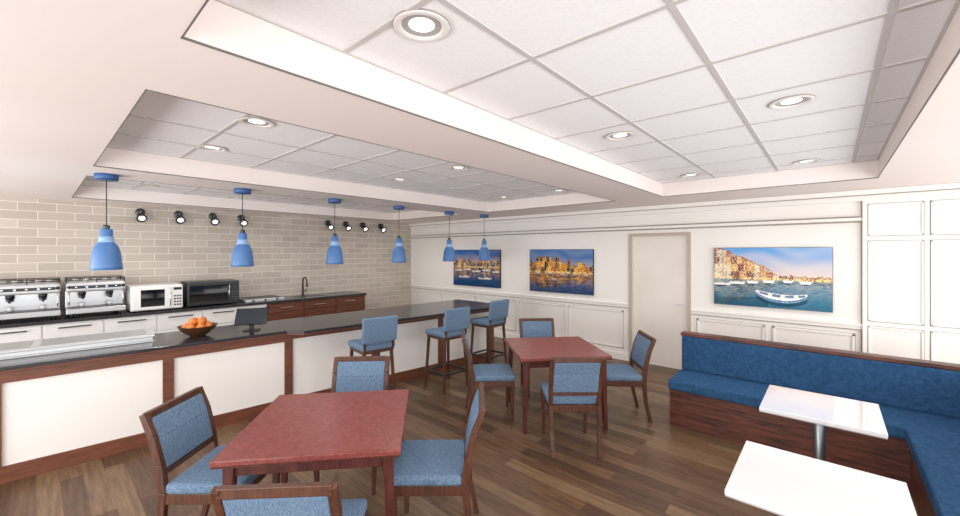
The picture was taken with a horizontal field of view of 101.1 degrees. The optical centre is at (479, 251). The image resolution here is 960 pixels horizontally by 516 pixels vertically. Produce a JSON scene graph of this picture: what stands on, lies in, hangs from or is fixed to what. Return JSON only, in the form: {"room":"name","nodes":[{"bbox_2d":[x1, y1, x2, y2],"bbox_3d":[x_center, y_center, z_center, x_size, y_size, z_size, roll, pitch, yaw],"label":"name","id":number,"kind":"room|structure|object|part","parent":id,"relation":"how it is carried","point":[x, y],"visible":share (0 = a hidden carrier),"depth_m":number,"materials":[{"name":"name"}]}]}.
{"room":"cafe","nodes":[
{"label":"cafe","id":0,"kind":"room"},
{"bbox_2d":[0,197,410,314],"bbox_3d":[-4.888,0.425,6.885,0.100,2.750,9.200,0,0,42],"label":"wall","id":1,"kind":"structure","parent":0,"point":[40,238],"depth_m":6.86,"materials":[{"name":"brick"}]},
{"bbox_2d":[135,208,147,221],"bbox_3d":[-5.302,-0.575,6.182,0.210,0.229,0.136,0,0,42],"label":"wall spotlight","id":2,"kind":"object","parent":1,"relation":"attached to","point":[141,217],"visible":1,"depth_m":6.17,"materials":[{"name":"grey metal"}]},
{"bbox_2d":[174,211,185,223],"bbox_3d":[-4.977,-0.575,6.549,0.210,0.229,0.136,0,0,42],"label":"wall spotlight","id":3,"kind":"object","parent":1,"relation":"attached to","point":[180,219],"visible":1,"depth_m":6.53,"materials":[{"name":"grey metal"}]},
{"bbox_2d":[209,213,219,225],"bbox_3d":[-4.652,-0.575,6.915,0.210,0.229,0.136,0,0,42],"label":"wall spotlight","id":4,"kind":"object","parent":1,"relation":"attached to","point":[215,221],"visible":1,"depth_m":6.90,"materials":[{"name":"grey metal"}]},
{"bbox_2d":[237,215,247,226],"bbox_3d":[-4.353,-0.575,7.252,0.210,0.229,0.136,0,0,42],"label":"wall spotlight","id":5,"kind":"object","parent":1,"relation":"attached to","point":[245,222],"visible":0.77,"depth_m":7.24,"materials":[{"name":"grey metal"}]},
{"bbox_2d":[325,220,333,230],"bbox_3d":[-3.239,-0.575,8.509,0.210,0.229,0.136,0,0,42],"label":"wall spotlight","id":6,"kind":"object","parent":1,"relation":"attached to","point":[328,224],"visible":1,"depth_m":8.50,"materials":[{"name":"grey metal"}]},
{"bbox_2d":[343,221,351,230],"bbox_3d":[-2.960,-0.575,8.824,0.210,0.229,0.136,0,0,42],"label":"wall spotlight","id":7,"kind":"object","parent":1,"relation":"attached to","point":[345,224],"visible":1,"depth_m":8.80,"materials":[{"name":"grey metal"}]},
{"bbox_2d":[360,222,368,231],"bbox_3d":[-2.675,-0.575,9.146,0.210,0.229,0.136,0,0,42],"label":"wall spotlight","id":8,"kind":"object","parent":1,"relation":"attached to","point":[365,228],"visible":1,"depth_m":9.13,"materials":[{"name":"grey metal"}]},
{"bbox_2d":[378,224,386,232],"bbox_3d":[-2.350,-0.575,9.512,0.210,0.229,0.136,0,0,42],"label":"wall spotlight","id":9,"kind":"object","parent":1,"relation":"attached to","point":[383,229],"visible":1,"depth_m":9.50,"materials":[{"name":"grey metal"}]},
{"bbox_2d":[0,337,918,515],"bbox_3d":[-0.889,1.850,3.407,10.700,0.100,9.300,0,0,42],"label":"floor","id":10,"kind":"structure","parent":0,"point":[658,467],"depth_m":3.27,"materials":[{"name":"brown wood"}]},
{"bbox_2d":[0,291,366,342],"bbox_3d":[-4.846,1.344,6.359,0.658,0.912,6.470,0,0,42],"label":"bar cabinet","id":11,"kind":"object","parent":10,"relation":"on","point":[160,320],"visible":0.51,"depth_m":5.98,"materials":[{"name":"white wood"}]},
{"bbox_2d":[0,277,60,319],"bbox_3d":[-5.917,0.621,5.158,0.511,0.531,0.600,0,0,42],"label":"espresso machine","id":12,"kind":"object","parent":11,"relation":"on","point":[25,299],"visible":1,"depth_m":5.12,"materials":[{"name":"silver metal"}]},
{"bbox_2d":[64,275,125,317],"bbox_3d":[-5.490,0.621,5.640,0.511,0.531,0.600,0,0,42],"label":"espresso machine","id":13,"kind":"object","parent":11,"relation":"on","point":[83,296],"visible":1,"depth_m":5.56,"materials":[{"name":"silver metal"}]},
{"bbox_2d":[126,283,182,311],"bbox_3d":[-5.037,0.696,6.121,0.532,0.380,0.620,0,0,42],"label":"microwave oven","id":14,"kind":"object","parent":11,"relation":"on","point":[139,297],"visible":1,"depth_m":5.96,"materials":[{"name":"white"}]},
{"bbox_2d":[181,279,238,306],"bbox_3d":[-4.562,0.686,6.702,0.472,0.400,0.740,0,0,42],"label":"microwave oven","id":15,"kind":"object","parent":11,"relation":"on","point":[198,292],"visible":1,"depth_m":6.53,"materials":[{"name":"grey metal"}]},
{"bbox_2d":[239,295,283,302],"bbox_3d":[-4.032,0.858,7.275,0.505,0.056,0.640,0,0,42],"label":"griddle","id":16,"kind":"object","parent":11,"relation":"on","point":[266,297],"visible":0.98,"depth_m":7.17,"materials":[{"name":"silver metal"}]},
{"bbox_2d":[301,277,307,294],"bbox_3d":[-3.552,0.695,8.082,0.228,0.384,0.121,0,0,42],"label":"sink faucet","id":17,"kind":"object","parent":11,"relation":"on","point":[303,290],"visible":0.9,"depth_m":8.10,"materials":[{"name":"grey metal"}]},
{"bbox_2d":[287,294,330,298],"bbox_3d":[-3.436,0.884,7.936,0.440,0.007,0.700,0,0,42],"label":"sink","id":18,"kind":"object","parent":11,"relation":"in","point":[311,295],"visible":1,"depth_m":7.84,"materials":[{"name":"silver metal"}]},
{"bbox_2d":[139,386,279,515],"bbox_3d":[-1.627,1.356,2.451,0.574,0.894,0.474,0,0,0],"label":"dining chair","id":19,"kind":"object","parent":10,"relation":"on","point":[175,430],"visible":0.73,"depth_m":2.32,"materials":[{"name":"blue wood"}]},
{"bbox_2d":[0,299,493,483],"bbox_3d":[-2.457,1.343,4.556,7.043,0.915,1.187,0,0,-44],"label":"bar counter","id":20,"kind":"object","parent":10,"relation":"on","point":[66,409],"depth_m":3.82,"materials":[{"name":"white"}]},
{"bbox_2d":[0,328,154,359],"bbox_3d":[-3.971,0.851,3.533,1.610,0.066,0.524,0,0,-44],"label":"display case","id":21,"kind":"object","parent":20,"relation":"on","point":[20,349],"visible":1,"depth_m":3.61,"materials":[{"name":"glass"}]},
{"bbox_2d":[177,317,217,336],"bbox_3d":[-2.990,0.789,4.187,0.356,0.190,0.356,0,0,42],"label":"fruit bowl","id":22,"kind":"object","parent":20,"relation":"on","point":[195,327],"visible":1,"depth_m":4.11,"materials":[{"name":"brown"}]},
{"bbox_2d":[234,308,268,331],"bbox_3d":[-2.582,0.763,4.467,0.320,0.242,0.141,0,0,-18],"label":"monitor","id":23,"kind":"object","parent":20,"relation":"on","point":[251,317],"visible":1,"depth_m":4.45,"materials":[{"name":"black plastic"}]},
{"bbox_2d":[210,481,367,515],"bbox_3d":[-0.814,1.356,1.808,0.474,0.894,0.574,0,0,-3],"label":"dining chair","id":24,"kind":"object","parent":10,"relation":"on","point":[302,498],"visible":1,"depth_m":1.54,"materials":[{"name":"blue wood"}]},
{"bbox_2d":[209,389,408,515],"bbox_3d":[-0.948,1.424,2.497,0.940,0.753,0.940,0,0,-7],"label":"dining table","id":25,"kind":"object","parent":10,"relation":"on","point":[358,429],"visible":0.91,"depth_m":2.23,"materials":[{"name":"laminate"}]},
{"bbox_2d":[314,356,389,494],"bbox_3d":[-1.010,1.356,3.175,0.474,0.894,0.574,0,0,-3],"label":"dining chair","id":26,"kind":"object","parent":10,"relation":"on","point":[350,373],"visible":0.28,"depth_m":3.38,"materials":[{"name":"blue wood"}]},
{"bbox_2d":[348,315,397,389],"bbox_3d":[-1.252,1.265,4.593,0.426,1.072,0.471,0,0,-40],"label":"bar stool","id":27,"kind":"object","parent":10,"relation":"on","point":[379,334],"visible":0.66,"depth_m":4.45,"materials":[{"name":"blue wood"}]},
{"bbox_2d":[394,382,485,515],"bbox_3d":[-0.253,1.356,2.529,0.574,0.894,0.474,0,0,0],"label":"dining chair","id":28,"kind":"object","parent":10,"relation":"on","point":[423,467],"visible":0.94,"depth_m":2.36,"materials":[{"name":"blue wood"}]},
{"bbox_2d":[424,307,469,393],"bbox_3d":[-0.435,1.265,5.287,0.426,1.072,0.471,0,0,-44],"label":"bar stool","id":29,"kind":"object","parent":10,"relation":"on","point":[456,320],"visible":0.94,"depth_m":5.17,"materials":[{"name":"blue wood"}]},
{"bbox_2d":[461,330,514,422],"bbox_3d":[0.077,1.356,4.386,0.574,0.894,0.474,0,0,-3],"label":"dining chair","id":30,"kind":"object","parent":10,"relation":"on","point":[491,375],"visible":0.98,"depth_m":4.17,"materials":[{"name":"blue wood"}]},
{"bbox_2d":[470,299,508,363],"bbox_3d":[0.146,1.265,6.123,0.471,1.072,0.426,0,0,44],"label":"bar stool","id":31,"kind":"object","parent":10,"relation":"on","point":[498,309],"visible":0.89,"depth_m":6.02,"materials":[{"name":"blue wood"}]},
{"bbox_2d":[519,318,554,396],"bbox_3d":[0.790,1.356,5.161,0.474,0.894,0.574,0,0,-3],"label":"dining chair","id":32,"kind":"object","parent":10,"relation":"on","point":[529,327],"visible":0.27,"depth_m":5.36,"materials":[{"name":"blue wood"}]},
{"bbox_2d":[504,336,611,432],"bbox_3d":[0.815,1.424,4.395,0.940,0.753,0.940,0,0,-6],"label":"dining table","id":33,"kind":"object","parent":10,"relation":"on","point":[534,352],"visible":0.75,"depth_m":4.12,"materials":[{"name":"laminate"}]},
{"bbox_2d":[540,357,605,458],"bbox_3d":[0.842,1.356,3.679,0.474,0.894,0.574,0,0,0],"label":"dining chair","id":34,"kind":"object","parent":10,"relation":"on","point":[572,380],"visible":1,"depth_m":3.47,"materials":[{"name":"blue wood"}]},
{"bbox_2d":[602,330,655,422],"bbox_3d":[1.582,1.356,4.400,0.574,0.894,0.474,0,0,4],"label":"dining chair","id":35,"kind":"object","parent":10,"relation":"on","point":[618,375],"visible":0.84,"depth_m":4.21,"materials":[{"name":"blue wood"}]},
{"bbox_2d":[668,331,959,515],"bbox_3d":[2.124,1.357,2.547,2.350,0.885,3.410,0,0,42],"label":"bench","id":36,"kind":"object","parent":10,"relation":"on","point":[721,386],"visible":0.93,"depth_m":3.48,"materials":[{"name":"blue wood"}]},
{"bbox_2d":[725,441,916,515],"bbox_3d":[1.512,1.425,1.774,0.610,0.750,0.610,0,0,42],"label":"cafe table","id":37,"kind":"object","parent":10,"relation":"on","point":[780,482],"visible":1,"depth_m":1.76,"materials":[{"name":"white laminate"}]},
{"bbox_2d":[759,385,887,460],"bbox_3d":[2.320,1.425,2.701,0.610,0.750,0.610,0,0,42],"label":"cafe table","id":38,"kind":"object","parent":10,"relation":"on","point":[822,410],"visible":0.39,"depth_m":2.67,"materials":[{"name":"white laminate"}]},
{"bbox_2d":[0,0,959,223],"bbox_3d":[-0.889,-0.850,3.407,10.700,0.240,9.300,0,0,42],"label":"ceiling","id":39,"kind":"structure","parent":0,"point":[72,72],"depth_m":2.18,"materials":[{"name":"paint"}]},
{"bbox_2d":[89,173,122,269],"bbox_3d":[-3.514,-0.281,3.716,0.236,0.897,0.236,0,0,42],"label":"pendant light","id":40,"kind":"object","parent":39,"relation":"hanging from","point":[105,254],"visible":1,"depth_m":3.66,"materials":[{"name":"blue"}]},
{"bbox_2d":[137,184,158,187],"bbox_3d":[-4.537,-0.904,5.397,0.226,0.012,0.226,0,0,42],"label":"recessed light","id":41,"kind":"object","parent":39,"relation":"in","point":[141,185],"visible":0.98,"depth_m":5.39,"materials":[{"name":"white paint"}]},
{"bbox_2d":[196,144,227,151],"bbox_3d":[-2.337,-0.904,3.447,0.226,0.012,0.226,0,0,42],"label":"recessed light","id":42,"kind":"object","parent":39,"relation":"in","point":[223,149],"visible":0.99,"depth_m":3.44,"materials":[{"name":"white paint"}]},
{"bbox_2d":[231,188,253,266],"bbox_3d":[-2.752,-0.281,4.577,0.236,0.897,0.236,0,0,42],"label":"pendant light","id":43,"kind":"object","parent":39,"relation":"hanging from","point":[242,254],"visible":1,"depth_m":4.51,"materials":[{"name":"blue"}]},
{"bbox_2d":[238,116,274,127],"bbox_3d":[-1.558,-0.904,2.757,0.226,0.012,0.226,0,0,42],"label":"recessed light","id":44,"kind":"object","parent":39,"relation":"in","point":[257,122],"visible":1,"depth_m":2.75,"materials":[{"name":"white paint"}]},
{"bbox_2d":[326,198,343,263],"bbox_3d":[-2.004,-0.281,5.451,0.236,0.897,0.236,0,0,42],"label":"pendant light","id":45,"kind":"object","parent":39,"relation":"hanging from","point":[334,255],"visible":1,"depth_m":5.39,"materials":[{"name":"blue metal"}]},
{"bbox_2d":[391,206,405,262],"bbox_3d":[-1.289,-0.281,6.287,0.236,0.897,0.236,0,0,42],"label":"pendant light","id":46,"kind":"object","parent":39,"relation":"hanging from","point":[398,254],"visible":1,"depth_m":6.21,"materials":[{"name":"blue metal"}]},
{"bbox_2d":[390,178,407,181],"bbox_3d":[-1.010,-0.904,4.944,0.226,0.012,0.226,0,0,42],"label":"recessed light","id":47,"kind":"object","parent":39,"relation":"in","point":[391,179],"visible":0.99,"depth_m":4.96,"materials":[{"name":"white paint"}]},
{"bbox_2d":[393,8,449,41],"bbox_3d":[-0.234,-0.904,1.583,0.226,0.012,0.226,0,0,42],"label":"recessed light","id":48,"kind":"object","parent":39,"relation":"in","point":[421,24],"visible":1,"depth_m":1.58,"materials":[{"name":"white paint"}]},
{"bbox_2d":[443,211,455,260],"bbox_3d":[-0.553,-0.281,7.118,0.236,0.897,0.236,0,0,42],"label":"pendant light","id":49,"kind":"object","parent":39,"relation":"hanging from","point":[449,252],"visible":1,"depth_m":7.05,"materials":[{"name":"blue"}]},
{"bbox_2d":[448,165,468,170],"bbox_3d":[-0.232,-0.904,4.254,0.226,0.012,0.226,0,0,42],"label":"recessed light","id":50,"kind":"object","parent":39,"relation":"in","point":[455,167],"visible":1,"depth_m":4.25,"materials":[{"name":"white paint"}]},
{"bbox_2d":[478,214,489,260],"bbox_3d":[0.082,-0.281,7.744,0.236,0.897,0.236,0,0,42],"label":"pendant light","id":51,"kind":"object","parent":39,"relation":"hanging from","point":[484,255],"visible":1,"depth_m":7.67,"materials":[{"name":"blue"}]},
{"bbox_2d":[72,0,959,220],"bbox_3d":[-0.765,-0.731,4.580,7.930,0.008,5.180,0,0,42],"label":"trim tray edges","id":52,"kind":"object","parent":39,"relation":"attached to","point":[206,1],"visible":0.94,"depth_m":2.48,"materials":[{"name":"grey paint"}]},
{"bbox_2d":[85,0,959,212],"bbox_3d":[-0.765,-0.907,4.580,7.930,0.009,5.180,0,0,42],"label":"grid","id":53,"kind":"object","parent":39,"relation":"attached to","point":[671,4],"visible":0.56,"depth_m":2.24,"materials":[{"name":"silver metal"}]},
{"bbox_2d":[551,189,566,191],"bbox_3d":[1.161,-0.904,5.826,0.226,0.012,0.226,0,0,42],"label":"recessed light","id":54,"kind":"object","parent":39,"relation":"in","point":[554,190],"visible":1,"depth_m":5.83,"materials":[{"name":"white paint"}]},
{"bbox_2d":[605,131,635,140],"bbox_3d":[1.093,-0.904,3.080,0.226,0.012,0.226,0,0,42],"label":"recessed light","id":55,"kind":"object","parent":39,"relation":"in","point":[620,135],"visible":1,"depth_m":3.08,"materials":[{"name":"white paint"}]},
{"bbox_2d":[680,173,701,176],"bbox_3d":[2.486,-0.904,4.652,0.226,0.012,0.226,0,0,42],"label":"recessed light","id":56,"kind":"object","parent":39,"relation":"in","point":[688,174],"visible":1,"depth_m":4.63,"materials":[{"name":"white paint"}]},
{"bbox_2d":[768,94,815,109],"bbox_3d":[1.879,-0.904,2.384,0.226,0.012,0.226,0,0,42],"label":"recessed light","id":57,"kind":"object","parent":39,"relation":"in","point":[793,101],"visible":1,"depth_m":2.38,"materials":[{"name":"white paint"}]},
{"bbox_2d":[792,159,821,164],"bbox_3d":[3.272,-0.904,3.955,0.226,0.012,0.226,0,0,42],"label":"recessed light","id":58,"kind":"object","parent":39,"relation":"in","point":[804,161],"visible":1,"depth_m":3.96,"materials":[{"name":"white paint"}]},
{"bbox_2d":[629,212,690,233],"bbox_3d":[2.839,-0.625,6.249,0.930,0.650,0.100,0,0,42],"label":"wall","id":59,"kind":"structure","parent":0,"point":[664,219],"depth_m":6.18,"materials":[{"name":"white paint"}]},
{"bbox_2d":[411,195,959,363],"bbox_3d":[2.162,0.425,6.849,10.700,2.750,0.100,0,0,42],"label":"wall","id":60,"kind":"structure","parent":0,"point":[895,266],"depth_m":5.26,"materials":[{"name":"paint"}]},
{"bbox_2d":[453,250,500,287],"bbox_3d":[-0.087,0.355,8.744,1.380,0.810,0.044,0,0,42],"label":"painting","id":61,"kind":"object","parent":60,"relation":"attached to","point":[467,270],"visible":0.92,"depth_m":8.71,"materials":[{"name":"multicoloured"}]},
{"bbox_2d":[494,331,628,360],"bbox_3d":[2.160,1.740,6.772,10.600,0.120,0.018,0,0,42],"label":"baseboard","id":62,"kind":"structure","parent":60,"relation":"attached to","point":[616,355],"depth_m":6.71,"materials":[{"name":"white paint"}]},
{"bbox_2d":[530,249,593,295],"bbox_3d":[1.488,0.355,7.348,1.330,0.810,0.044,0,0,42],"label":"painting","id":63,"kind":"object","parent":60,"relation":"attached to","point":[569,271],"visible":1,"depth_m":7.29,"materials":[{"name":"multicoloured paint"}]},
{"bbox_2d":[410,285,861,350],"bbox_3d":[1.354,1.228,7.475,8.460,0.756,0.035,0,0,42],"label":"wainscot","id":64,"kind":"structure","parent":60,"relation":"attached to","point":[810,322],"depth_m":6.51,"materials":[{"name":"white wood"}]},
{"bbox_2d":[629,232,690,369],"bbox_3d":[2.813,0.750,6.220,0.930,2.100,0.118,0,0,42],"label":"door","id":65,"kind":"structure","parent":60,"relation":"in","point":[659,263],"depth_m":6.21,"materials":[{"name":"paint"}]},
{"bbox_2d":[409,183,959,238],"bbox_3d":[2.143,-0.539,6.752,10.600,0.379,0.071,0,0,42],"label":"trim","id":66,"kind":"structure","parent":60,"relation":"attached to","point":[950,189],"depth_m":5.62,"materials":[{"name":"white wood"}]},
{"bbox_3d":[2.143,-0.539,6.752,10.600,0.379,0.071,0,0,42],"label":"crown","id":67,"kind":"part","parent":66,"relation":"part of","materials":[{"name":"white paint"}]},
{"bbox_2d":[714,247,832,312],"bbox_3d":[3.845,0.340,5.258,1.270,0.800,0.044,0,0,42],"label":"painting","id":68,"kind":"object","parent":60,"relation":"attached to","point":[794,278],"visible":1,"depth_m":5.19,"materials":[{"name":"multicoloured paint"}]},
{"bbox_2d":[861,199,959,360],"bbox_3d":[5.247,0.600,4.018,1.978,2.400,0.045,0,0,42],"label":"panelling","id":69,"kind":"object","parent":60,"relation":"attached to","point":[869,242],"depth_m":4.41,"materials":[{"name":"white wood"}]}
]}

